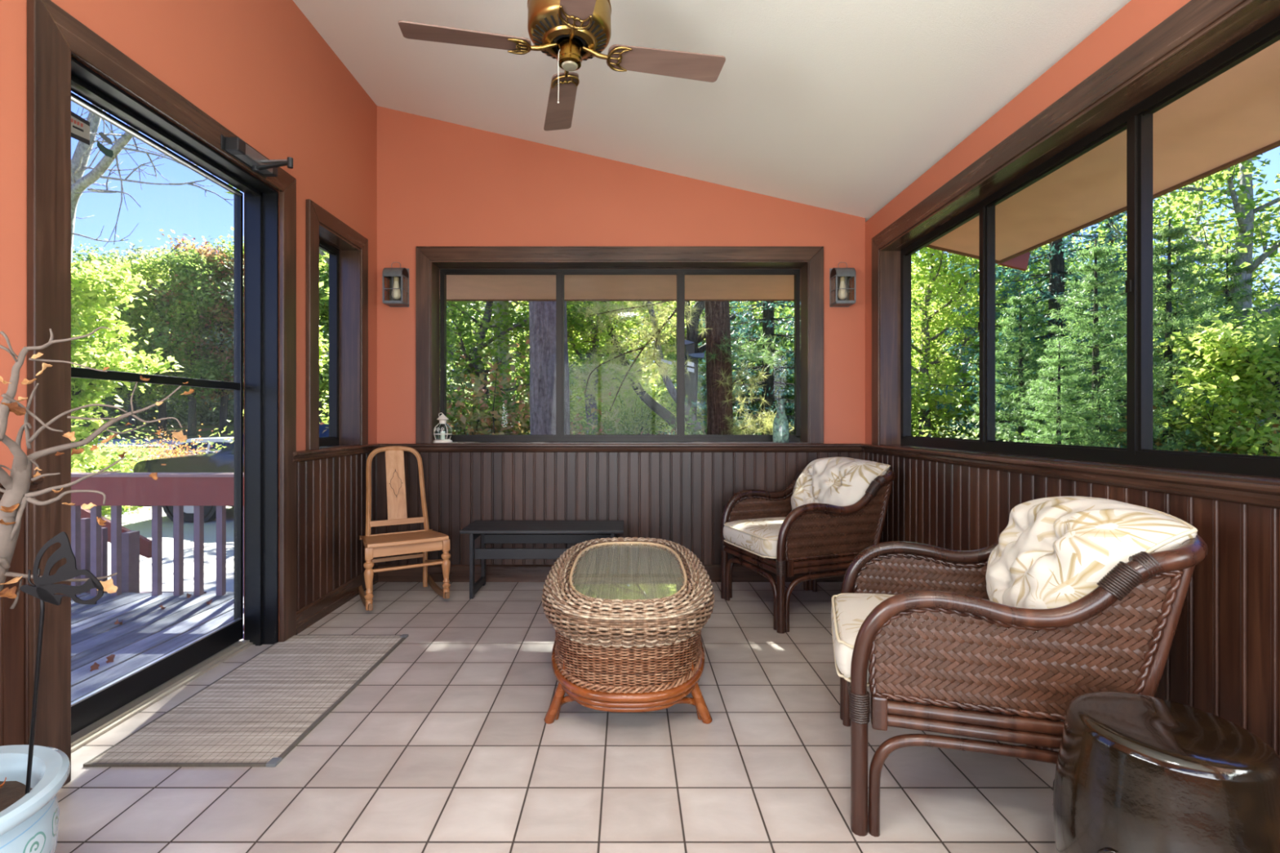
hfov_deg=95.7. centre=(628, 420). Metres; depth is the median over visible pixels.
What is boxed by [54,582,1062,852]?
floor
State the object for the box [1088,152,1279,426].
slender tree
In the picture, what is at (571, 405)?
shrub
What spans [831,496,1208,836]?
armchair
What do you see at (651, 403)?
leaning tree
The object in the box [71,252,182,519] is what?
maple tree
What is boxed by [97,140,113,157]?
sticker
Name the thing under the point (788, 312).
shrub
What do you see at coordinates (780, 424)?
glass bottle
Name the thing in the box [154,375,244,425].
shrub
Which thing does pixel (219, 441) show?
parked car
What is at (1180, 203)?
slender tree
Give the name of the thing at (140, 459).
shrub
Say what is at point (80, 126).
sticker
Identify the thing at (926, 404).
shrub
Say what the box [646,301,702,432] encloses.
leaning tree
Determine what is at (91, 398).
shrub
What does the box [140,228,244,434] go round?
tree
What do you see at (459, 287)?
eave
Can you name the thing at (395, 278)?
socket
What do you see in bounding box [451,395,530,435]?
shrub
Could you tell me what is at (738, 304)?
broadleaf tree
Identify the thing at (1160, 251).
pine tree
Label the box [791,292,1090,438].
shrub
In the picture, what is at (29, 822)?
planter
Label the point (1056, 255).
spruce tree
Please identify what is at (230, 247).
tree
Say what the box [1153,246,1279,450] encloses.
pine tree
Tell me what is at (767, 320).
spruce tree
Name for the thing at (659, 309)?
broadleaf tree
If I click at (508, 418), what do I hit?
shrub
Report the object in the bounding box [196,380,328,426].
shrub
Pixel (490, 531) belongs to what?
bench
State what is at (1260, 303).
shrub
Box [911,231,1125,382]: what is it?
broadleaf tree
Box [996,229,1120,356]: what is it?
broadleaf tree
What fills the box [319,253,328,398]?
tree
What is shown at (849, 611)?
seat cushion
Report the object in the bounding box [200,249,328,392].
tree
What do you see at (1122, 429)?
shrub
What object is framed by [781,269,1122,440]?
shrub
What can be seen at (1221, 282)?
broadleaf tree
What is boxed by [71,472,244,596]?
deck railing
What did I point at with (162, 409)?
tree
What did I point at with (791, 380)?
conifer tree
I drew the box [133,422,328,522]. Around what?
parked car
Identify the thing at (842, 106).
ceiling
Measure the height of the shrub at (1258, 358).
3.412 m
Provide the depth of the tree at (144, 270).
61.18 m
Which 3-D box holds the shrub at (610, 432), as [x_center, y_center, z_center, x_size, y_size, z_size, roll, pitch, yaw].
[-0.409,0.095,10.951,1.961,1.619,2.412,0,0,3]
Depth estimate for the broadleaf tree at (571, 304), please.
16.63 m
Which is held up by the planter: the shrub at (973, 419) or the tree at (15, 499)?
the tree at (15, 499)
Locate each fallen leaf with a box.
[0,777,6,788]
[89,662,99,671]
[106,654,115,663]
[114,618,122,624]
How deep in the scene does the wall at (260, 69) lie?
2.69 m
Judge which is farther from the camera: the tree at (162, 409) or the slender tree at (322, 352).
the tree at (162, 409)
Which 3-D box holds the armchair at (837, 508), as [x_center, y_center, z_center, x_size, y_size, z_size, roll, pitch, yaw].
[1.046,0.663,3.413,0.858,0.875,0.723,0,0,-19]
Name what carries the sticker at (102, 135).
attached to the door
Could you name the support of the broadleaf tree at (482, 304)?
on the ground
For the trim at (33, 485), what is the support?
attached to the wall at (260, 69)
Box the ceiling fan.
[398,0,725,130]
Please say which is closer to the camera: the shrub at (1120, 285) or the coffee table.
the coffee table
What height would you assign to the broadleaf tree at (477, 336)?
5.409 m
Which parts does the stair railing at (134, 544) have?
post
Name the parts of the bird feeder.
white panel, white panel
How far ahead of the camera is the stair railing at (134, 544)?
4.05 m
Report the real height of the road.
1.750 m
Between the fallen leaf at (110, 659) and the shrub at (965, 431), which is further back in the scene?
the shrub at (965, 431)
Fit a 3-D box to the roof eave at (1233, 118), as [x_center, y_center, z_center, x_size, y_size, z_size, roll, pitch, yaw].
[2.094,-1.358,1.100,1.597,0.551,6.200,0,0,0]
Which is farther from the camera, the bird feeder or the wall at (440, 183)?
the bird feeder
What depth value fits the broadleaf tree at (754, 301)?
20.04 m
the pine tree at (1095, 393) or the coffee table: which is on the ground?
the pine tree at (1095, 393)
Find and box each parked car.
[118,436,234,467]
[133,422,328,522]
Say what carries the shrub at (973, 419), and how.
on the ground
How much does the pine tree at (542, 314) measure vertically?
10.027 m
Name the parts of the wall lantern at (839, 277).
plate, bulb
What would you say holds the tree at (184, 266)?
on the ground
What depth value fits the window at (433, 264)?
3.96 m
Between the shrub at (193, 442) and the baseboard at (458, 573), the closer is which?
the baseboard at (458, 573)
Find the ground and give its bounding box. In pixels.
[71,422,800,470]
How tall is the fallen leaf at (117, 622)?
0.044 m
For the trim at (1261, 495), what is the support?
attached to the wall at (1223, 661)
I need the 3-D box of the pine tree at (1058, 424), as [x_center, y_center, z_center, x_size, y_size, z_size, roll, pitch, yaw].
[5.152,0.489,6.866,1.515,2.856,1.558,0,0,28]
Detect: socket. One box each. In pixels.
[393,276,399,281]
[840,276,844,281]
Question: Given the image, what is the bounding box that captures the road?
[82,439,179,446]
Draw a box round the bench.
[459,520,623,599]
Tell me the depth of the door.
2.18 m
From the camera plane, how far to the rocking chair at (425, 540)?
3.65 m
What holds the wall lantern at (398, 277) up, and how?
attached to the wall at (440, 183)
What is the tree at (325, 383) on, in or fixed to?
on the ground
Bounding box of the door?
[26,0,296,786]
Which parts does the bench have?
leg frame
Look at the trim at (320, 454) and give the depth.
3.29 m
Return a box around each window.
[306,199,368,449]
[415,246,823,444]
[871,0,1279,484]
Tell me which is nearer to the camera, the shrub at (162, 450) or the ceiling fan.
the ceiling fan
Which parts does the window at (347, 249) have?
casing, frame, casing, sill, casing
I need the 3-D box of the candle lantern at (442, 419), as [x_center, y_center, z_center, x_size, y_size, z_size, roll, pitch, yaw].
[-1.285,0.051,4.015,0.132,0.206,0.132,0,0,0]
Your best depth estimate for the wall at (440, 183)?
3.97 m
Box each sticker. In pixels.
[71,111,89,145]
[97,132,113,145]
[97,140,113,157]
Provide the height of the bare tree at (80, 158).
9.054 m
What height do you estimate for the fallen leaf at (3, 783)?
0.025 m
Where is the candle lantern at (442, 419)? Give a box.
[433,413,453,442]
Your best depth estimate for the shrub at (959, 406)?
8.53 m
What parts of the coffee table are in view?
leg, leg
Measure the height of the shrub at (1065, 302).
6.013 m
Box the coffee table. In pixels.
[541,537,714,724]
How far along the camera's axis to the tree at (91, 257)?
64.38 m
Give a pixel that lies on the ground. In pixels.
(206, 431)
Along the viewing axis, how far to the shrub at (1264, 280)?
11.74 m
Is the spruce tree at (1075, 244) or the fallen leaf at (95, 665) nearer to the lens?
the fallen leaf at (95, 665)
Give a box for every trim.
[0,475,43,500]
[293,444,380,462]
[375,443,866,452]
[860,444,1279,509]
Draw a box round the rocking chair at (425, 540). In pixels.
[358,445,450,610]
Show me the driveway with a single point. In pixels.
(141, 522)
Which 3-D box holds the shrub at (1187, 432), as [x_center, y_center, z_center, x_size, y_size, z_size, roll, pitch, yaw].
[6.494,0.859,6.444,2.522,2.081,3.101,0,0,29]
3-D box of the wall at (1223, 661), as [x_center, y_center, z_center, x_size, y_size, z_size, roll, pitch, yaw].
[1.699,-0.129,1.135,0.192,2.457,6.010,0,0,0]
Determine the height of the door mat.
0.010 m
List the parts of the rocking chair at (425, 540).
leg, rail, seat rail, seat, leg, leg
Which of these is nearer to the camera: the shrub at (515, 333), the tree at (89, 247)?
the shrub at (515, 333)
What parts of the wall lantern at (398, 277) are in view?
bulb, plate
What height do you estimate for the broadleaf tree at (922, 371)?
6.592 m
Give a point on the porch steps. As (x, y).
(140, 592)
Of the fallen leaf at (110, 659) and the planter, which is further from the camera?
the fallen leaf at (110, 659)
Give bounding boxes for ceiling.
[293,0,1130,222]
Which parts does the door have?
casing, frame, casing, casing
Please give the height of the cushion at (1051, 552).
0.409 m
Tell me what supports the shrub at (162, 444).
on the ground
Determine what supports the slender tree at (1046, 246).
on the ground
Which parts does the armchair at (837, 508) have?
leg, seat rail, seat rail, armrest, panel, leg, leg, seat rail, armrest, seat rail, panel, rail, leg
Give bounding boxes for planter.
[0,745,71,852]
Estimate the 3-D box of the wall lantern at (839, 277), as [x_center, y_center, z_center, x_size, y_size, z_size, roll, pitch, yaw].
[1.447,-0.921,3.908,0.133,0.293,0.132,0,0,0]
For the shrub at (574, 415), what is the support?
on the ground
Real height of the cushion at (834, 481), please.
0.408 m
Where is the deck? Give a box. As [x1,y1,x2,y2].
[71,591,244,701]
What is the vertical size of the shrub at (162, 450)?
1.850 m
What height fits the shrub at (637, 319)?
3.700 m
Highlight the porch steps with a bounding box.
[107,591,206,593]
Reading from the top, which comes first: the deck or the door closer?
the door closer
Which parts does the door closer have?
mounting plate, arm, connecting rod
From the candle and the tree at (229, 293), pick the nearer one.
the candle
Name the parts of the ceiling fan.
blade, blade, blade, blade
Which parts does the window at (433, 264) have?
casing, casing, sill, casing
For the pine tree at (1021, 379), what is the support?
on the ground
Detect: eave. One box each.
[446,268,800,301]
[924,40,1279,271]
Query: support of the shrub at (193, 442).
on the ground
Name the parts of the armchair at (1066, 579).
leg, leg, armrest, panel, seat rail, seat rail, armrest, panel, panel, rail, leg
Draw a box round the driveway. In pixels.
[104,506,234,593]
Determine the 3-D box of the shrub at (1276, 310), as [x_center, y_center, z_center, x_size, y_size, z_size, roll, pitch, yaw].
[12.514,-0.917,11.716,8.960,6.013,7.285,0,0,-39]
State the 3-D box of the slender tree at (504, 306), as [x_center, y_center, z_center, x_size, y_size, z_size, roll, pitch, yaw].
[-2.636,-3.898,11.127,5.134,9.717,6.196,0,0,-9]
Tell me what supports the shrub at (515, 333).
on the ground
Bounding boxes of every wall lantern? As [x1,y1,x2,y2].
[382,262,408,306]
[829,262,856,306]
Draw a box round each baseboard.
[296,564,377,635]
[377,564,847,582]
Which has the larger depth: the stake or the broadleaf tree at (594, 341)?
the broadleaf tree at (594, 341)
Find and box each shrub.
[71,374,186,425]
[71,398,122,425]
[71,400,111,425]
[71,410,181,517]
[82,422,182,469]
[92,422,215,471]
[105,384,185,425]
[111,417,217,467]
[119,390,244,426]
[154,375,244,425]
[182,379,328,508]
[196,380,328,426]
[320,316,643,435]
[320,391,328,422]
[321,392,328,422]
[446,309,596,435]
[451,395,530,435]
[462,333,579,416]
[471,306,631,422]
[522,311,669,422]
[569,346,697,435]
[569,386,658,435]
[572,311,706,421]
[610,308,786,422]
[620,388,768,435]
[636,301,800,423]
[639,302,792,420]
[670,303,950,430]
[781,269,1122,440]
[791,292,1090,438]
[911,227,1276,444]
[912,397,1063,444]
[913,231,1279,448]
[920,302,1066,395]
[928,266,1278,446]
[928,402,1026,442]
[931,398,1122,444]
[965,204,1279,431]
[977,284,1269,427]
[1004,219,1279,435]
[1080,349,1279,456]
[1152,313,1279,456]
[1152,403,1271,453]
[1181,260,1279,409]
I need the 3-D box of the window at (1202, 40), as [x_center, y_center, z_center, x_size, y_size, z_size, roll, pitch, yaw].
[1.692,-0.515,2.425,0.186,1.359,2.760,0,0,0]
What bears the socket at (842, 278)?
attached to the wall lantern at (839, 277)
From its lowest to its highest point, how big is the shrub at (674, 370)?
3.700 m
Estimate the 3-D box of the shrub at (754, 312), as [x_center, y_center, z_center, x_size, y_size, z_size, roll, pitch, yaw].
[3.049,-1.726,16.496,5.858,3.932,4.763,0,0,-24]
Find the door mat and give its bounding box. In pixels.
[83,634,408,767]
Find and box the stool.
[1053,691,1279,852]
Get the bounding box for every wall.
[0,0,377,746]
[377,106,865,564]
[863,0,1279,757]
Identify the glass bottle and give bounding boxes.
[772,399,789,442]
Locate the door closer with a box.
[220,134,293,178]
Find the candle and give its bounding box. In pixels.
[440,431,444,439]
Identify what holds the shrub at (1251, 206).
on the ground
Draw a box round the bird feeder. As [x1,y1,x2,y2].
[684,339,704,372]
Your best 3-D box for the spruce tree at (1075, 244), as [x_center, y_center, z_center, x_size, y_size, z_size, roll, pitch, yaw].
[10.703,-2.767,13.042,4.945,9.766,4.741,0,0,16]
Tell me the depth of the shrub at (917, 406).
11.46 m
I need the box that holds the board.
[660,359,672,364]
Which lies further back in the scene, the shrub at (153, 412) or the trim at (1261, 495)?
the shrub at (153, 412)
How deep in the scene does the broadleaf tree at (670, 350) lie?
17.45 m
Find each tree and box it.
[0,326,194,608]
[71,95,233,267]
[71,240,159,433]
[71,248,199,436]
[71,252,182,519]
[86,247,169,387]
[100,235,215,431]
[119,235,244,435]
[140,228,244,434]
[186,226,244,394]
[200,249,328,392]
[225,184,328,380]
[319,250,328,422]
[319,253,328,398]
[319,278,328,351]
[446,301,529,401]
[446,301,608,435]
[470,304,589,395]
[491,301,573,431]
[511,301,693,433]
[528,301,569,435]
[568,301,702,408]
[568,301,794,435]
[602,301,676,431]
[604,301,704,361]
[629,301,792,380]
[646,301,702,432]
[659,301,800,441]
[675,301,736,435]
[728,301,800,349]
[733,301,800,368]
[911,211,1221,452]
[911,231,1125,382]
[911,236,1071,439]
[911,247,1042,438]
[911,252,978,368]
[967,289,1088,444]
[995,196,1200,411]
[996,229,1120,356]
[1004,244,1159,368]
[1009,239,1190,450]
[1013,341,1106,446]
[1068,157,1279,368]
[1073,218,1271,453]
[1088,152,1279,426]
[1119,281,1223,353]
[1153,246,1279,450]
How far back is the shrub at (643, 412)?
12.35 m
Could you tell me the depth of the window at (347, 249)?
3.65 m
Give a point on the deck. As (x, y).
(147, 633)
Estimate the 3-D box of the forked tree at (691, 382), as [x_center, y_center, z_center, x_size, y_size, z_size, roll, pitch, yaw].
[1.454,-1.236,10.943,1.156,3.324,0.339,0,0,14]
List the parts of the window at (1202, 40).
casing, casing, sill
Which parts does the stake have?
rod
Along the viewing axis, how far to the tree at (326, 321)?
59.28 m
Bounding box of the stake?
[20,531,103,795]
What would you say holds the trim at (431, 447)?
attached to the wall at (440, 183)
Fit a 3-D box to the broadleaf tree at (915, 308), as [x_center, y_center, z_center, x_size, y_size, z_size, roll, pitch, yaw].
[9.707,-1.732,18.860,5.116,7.606,5.056,0,0,13]
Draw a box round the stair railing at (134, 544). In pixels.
[80,506,151,593]
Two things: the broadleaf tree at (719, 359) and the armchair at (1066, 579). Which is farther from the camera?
the broadleaf tree at (719, 359)
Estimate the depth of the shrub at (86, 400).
84.37 m
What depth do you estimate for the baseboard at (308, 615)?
3.29 m
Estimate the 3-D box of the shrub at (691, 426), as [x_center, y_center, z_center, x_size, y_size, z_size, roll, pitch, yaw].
[1.208,0.239,10.079,2.101,1.734,2.584,0,0,34]
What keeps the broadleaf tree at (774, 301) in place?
on the ground
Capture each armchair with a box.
[720,457,894,633]
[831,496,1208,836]
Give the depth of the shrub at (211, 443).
12.38 m
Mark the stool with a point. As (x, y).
(1135, 773)
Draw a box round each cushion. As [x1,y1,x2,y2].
[723,516,853,557]
[791,457,889,528]
[831,593,1085,706]
[986,496,1197,659]
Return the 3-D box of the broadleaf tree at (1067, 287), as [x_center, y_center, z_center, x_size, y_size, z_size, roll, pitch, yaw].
[15.142,-2.124,19.898,5.684,8.452,5.618,0,0,41]
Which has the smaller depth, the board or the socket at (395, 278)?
the socket at (395, 278)
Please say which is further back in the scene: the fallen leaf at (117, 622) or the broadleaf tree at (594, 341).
the broadleaf tree at (594, 341)
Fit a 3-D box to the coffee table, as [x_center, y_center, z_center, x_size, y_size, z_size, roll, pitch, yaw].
[0.000,0.859,2.500,0.703,0.497,1.195,0,0,0]
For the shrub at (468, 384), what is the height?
3.469 m
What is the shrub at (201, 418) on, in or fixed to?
on the ground

